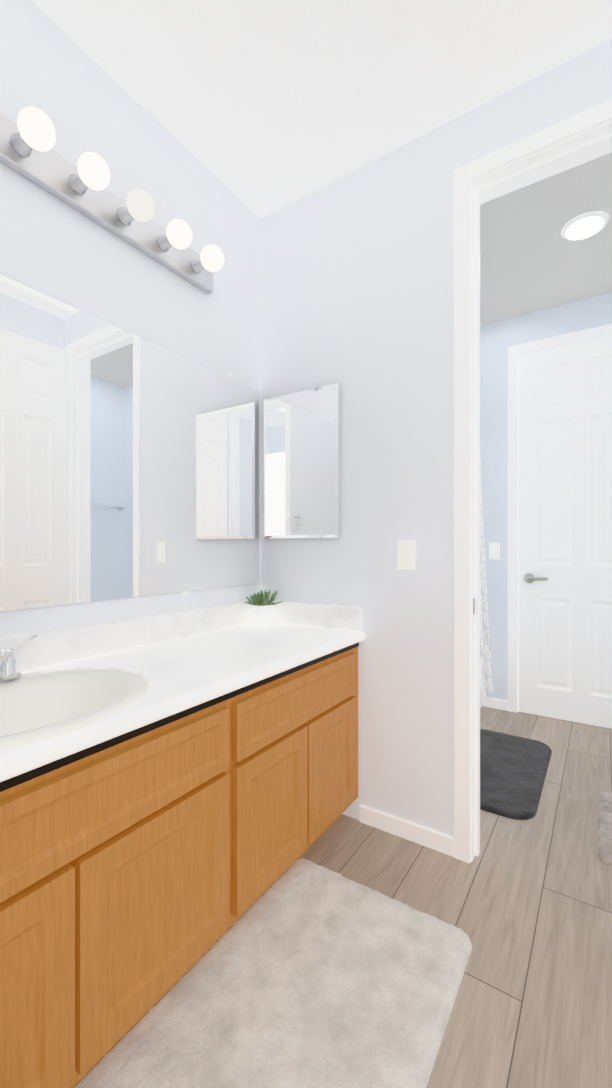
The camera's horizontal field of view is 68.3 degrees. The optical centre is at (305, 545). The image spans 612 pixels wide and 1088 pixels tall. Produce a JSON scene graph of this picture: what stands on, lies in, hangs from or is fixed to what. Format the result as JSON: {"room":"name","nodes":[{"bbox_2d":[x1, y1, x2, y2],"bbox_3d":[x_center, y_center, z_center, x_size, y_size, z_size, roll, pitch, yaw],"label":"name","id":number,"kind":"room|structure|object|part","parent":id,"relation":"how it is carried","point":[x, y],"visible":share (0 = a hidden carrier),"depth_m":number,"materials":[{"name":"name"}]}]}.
{"room":"bathroom","nodes":[
{"label":"bathroom","id":0,"kind":"room"},
{"bbox_2d":[0,0,611,836],"bbox_3d":[0.487,-0.215,0.865,2.840,2.700,4.990,0,0,33],"label":"wall","id":1,"kind":"structure","parent":0,"point":[346,282],"depth_m":1.76,"materials":[{"name":"paint"}]},
{"bbox_2d":[0,107,223,293],"bbox_3d":[-0.694,-1.100,1.289,0.162,0.114,1.295,0,0,33],"label":"sconce","id":2,"kind":"object","parent":1,"relation":"attached to","point":[27,141],"visible":1,"depth_m":1.41,"materials":[{"name":"silver metal"}]},
{"bbox_2d":[0,275,259,611],"bbox_3d":[-0.676,-0.279,1.457,0.005,0.913,1.649,0,0,33],"label":"mirror","id":3,"kind":"object","parent":1,"relation":"attached to","point":[129,465],"visible":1,"depth_m":1.50,"materials":[{"name":"clear glass"}]},
{"bbox_2d":[183,373,231,595],"bbox_3d":[-0.660,-0.279,1.473,0.014,0.944,1.218,0,0,33],"label":"clips","id":4,"kind":"object","parent":1,"relation":"attached to","point":[187,592],"visible":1,"depth_m":1.77,"materials":[{"name":"white plastic"}]},
{"bbox_2d":[264,383,339,538],"bbox_3d":[-0.028,-0.361,2.018,0.402,0.652,0.021,0,0,33],"label":"upper cabinet","id":5,"kind":"object","parent":1,"relation":"attached to","point":[301,464],"visible":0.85,"depth_m":2.00,"materials":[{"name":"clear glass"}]},
{"bbox_2d":[397,540,414,569],"bbox_3d":[0.387,0.035,1.752,0.070,0.114,0.009,0,0,33],"label":"switch plate","id":6,"kind":"object","parent":1,"relation":"attached to","point":[405,554],"depth_m":1.75,"materials":[{"name":"white plastic"}]},
{"bbox_2d":[359,805,453,856],"bbox_3d":[0.381,1.101,1.753,0.384,0.068,0.012,0,0,33],"label":"baseboard","id":7,"kind":"structure","parent":1,"relation":"attached to","point":[424,836],"depth_m":1.74,"materials":[{"name":"white paint"}]},
{"bbox_2d":[480,453,492,707],"bbox_3d":[0.826,0.069,2.549,0.166,1.873,1.563,0,0,33],"label":"shower curtain","id":8,"kind":"object","parent":1,"relation":"hanging from","point":[486,685],"visible":0.04,"depth_m":3.04,"materials":[{"name":"white fabric"}]},
{"bbox_2d":[489,543,499,558],"bbox_3d":[1.317,0.036,3.156,0.070,0.114,0.009,0,0,33],"label":"switch plate","id":9,"kind":"object","parent":1,"relation":"attached to","point":[494,548],"depth_m":3.15,"materials":[{"name":"white plastic"}]},
{"bbox_2d":[454,99,611,863],"bbox_3d":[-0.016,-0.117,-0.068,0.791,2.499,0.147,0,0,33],"label":"door frame","id":10,"kind":"structure","parent":1,"relation":"attached to","point":[576,140],"depth_m":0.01,"materials":[{"name":"white paint"}]},
{"bbox_2d":[473,598,474,614],"bbox_3d":[0.609,0.220,1.637,0.002,0.060,0.028,0,0,33],"label":"plate","id":11,"kind":"object","parent":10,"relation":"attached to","point":[473,606],"visible":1,"depth_m":1.64,"materials":[{"name":"grey metal"}]},
{"bbox_2d":[519,335,611,728],"bbox_3d":[1.747,-0.088,2.873,0.724,2.440,0.096,0,0,33],"label":"door","id":12,"kind":"structure","parent":1,"relation":"in","point":[565,520],"depth_m":2.93,"materials":[{"name":"white paint"}]},
{"bbox_3d":[1.524,0.217,2.999,0.150,0.067,0.060,0,0,33],"label":"far door lever handle","id":13,"kind":"part","parent":12,"relation":"part of","materials":[{"name":"silver metal"}]},
{"bbox_2d":[32,0,611,325],"bbox_3d":[0.445,-1.590,0.893,3.100,0.050,5.350,0,0,33],"label":"ceiling","id":14,"kind":"structure","parent":0,"point":[260,109],"depth_m":1.53,"materials":[{"name":"paint"}]},
{"bbox_2d":[561,212,607,240],"bbox_3d":[1.363,-1.559,2.210,0.196,0.010,0.196,0,0,33],"label":"ceiling light","id":15,"kind":"object","parent":14,"relation":"attached to","point":[584,228],"depth_m":2.20,"materials":[{"name":"white glass"}]},
{"bbox_2d":[230,706,611,1087],"bbox_3d":[0.445,1.160,0.892,3.100,0.050,5.350,0,0,33],"label":"floor","id":16,"kind":"structure","parent":0,"point":[525,906],"depth_m":1.41,"materials":[{"name":"brown wood"}]},
{"bbox_2d":[0,636,364,1087],"bbox_3d":[-0.451,0.762,1.313,0.538,0.744,1.663,0,0,33],"label":"bathroom vanity","id":17,"kind":"object","parent":16,"relation":"on","point":[178,793],"depth_m":0.99,"materials":[{"name":"brown wood"}]},
{"bbox_2d":[0,619,363,774],"bbox_3d":[-0.447,0.377,1.311,0.548,0.056,1.663,0,0,33],"label":"countertop","id":18,"kind":"structure","parent":17,"relation":"on","point":[222,658],"depth_m":1.40,"materials":[{"name":"white stone"}]},
{"bbox_2d":[0,635,39,690],"bbox_3d":[-0.747,0.294,1.074,0.133,0.116,0.249,0,0,33],"label":"faucet","id":19,"kind":"object","parent":18,"relation":"on","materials":[{"name":"silver metal"}]},
{"bbox_2d":[0,655,199,754],"bbox_3d":[-0.626,0.411,0.995,0.472,0.147,0.576,0,0,33],"label":"sink","id":20,"kind":"object","parent":18,"relation":"in","point":[63,696],"depth_m":1.14,"materials":[{"name":"white ceramic"}]},
{"bbox_2d":[245,589,283,623],"bbox_3d":[-0.188,0.270,2.018,0.150,0.158,0.141,0,0,33],"label":"plant","id":21,"kind":"object","parent":18,"relation":"on","point":[262,603],"visible":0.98,"depth_m":2.01,"materials":[{"name":"green plant"}]},
{"bbox_3d":[-0.195,0.307,2.046,0.092,0.085,0.092,0,0,33],"label":"pot","id":22,"kind":"part","parent":21,"relation":"part of","materials":[{"name":"white ceramic"}]},
{"bbox_2d":[74,858,471,1087],"bbox_3d":[-0.013,1.118,1.095,0.608,0.030,0.885,0,0,33],"label":"rug","id":23,"kind":"object","parent":16,"relation":"on","point":[303,973],"visible":1,"depth_m":1.10,"materials":[{"name":"beige fabric"}]},
{"bbox_2d":[480,729,551,819],"bbox_3d":[0.967,1.124,2.326,0.470,0.020,0.880,0,0,33],"label":"rug","id":24,"kind":"object","parent":16,"relation":"on","point":[513,770],"visible":0.54,"depth_m":2.22,"materials":[{"name":"grey fabric"}]},
{"bbox_2d":[598,792,611,864],"bbox_3d":[1.529,1.119,1.626,0.800,0.030,0.530,0,0,33],"label":"rug","id":25,"kind":"object","parent":16,"relation":"on","point":[605,830],"visible":1,"depth_m":1.78,"materials":[{"name":"beige fabric"}]}
]}

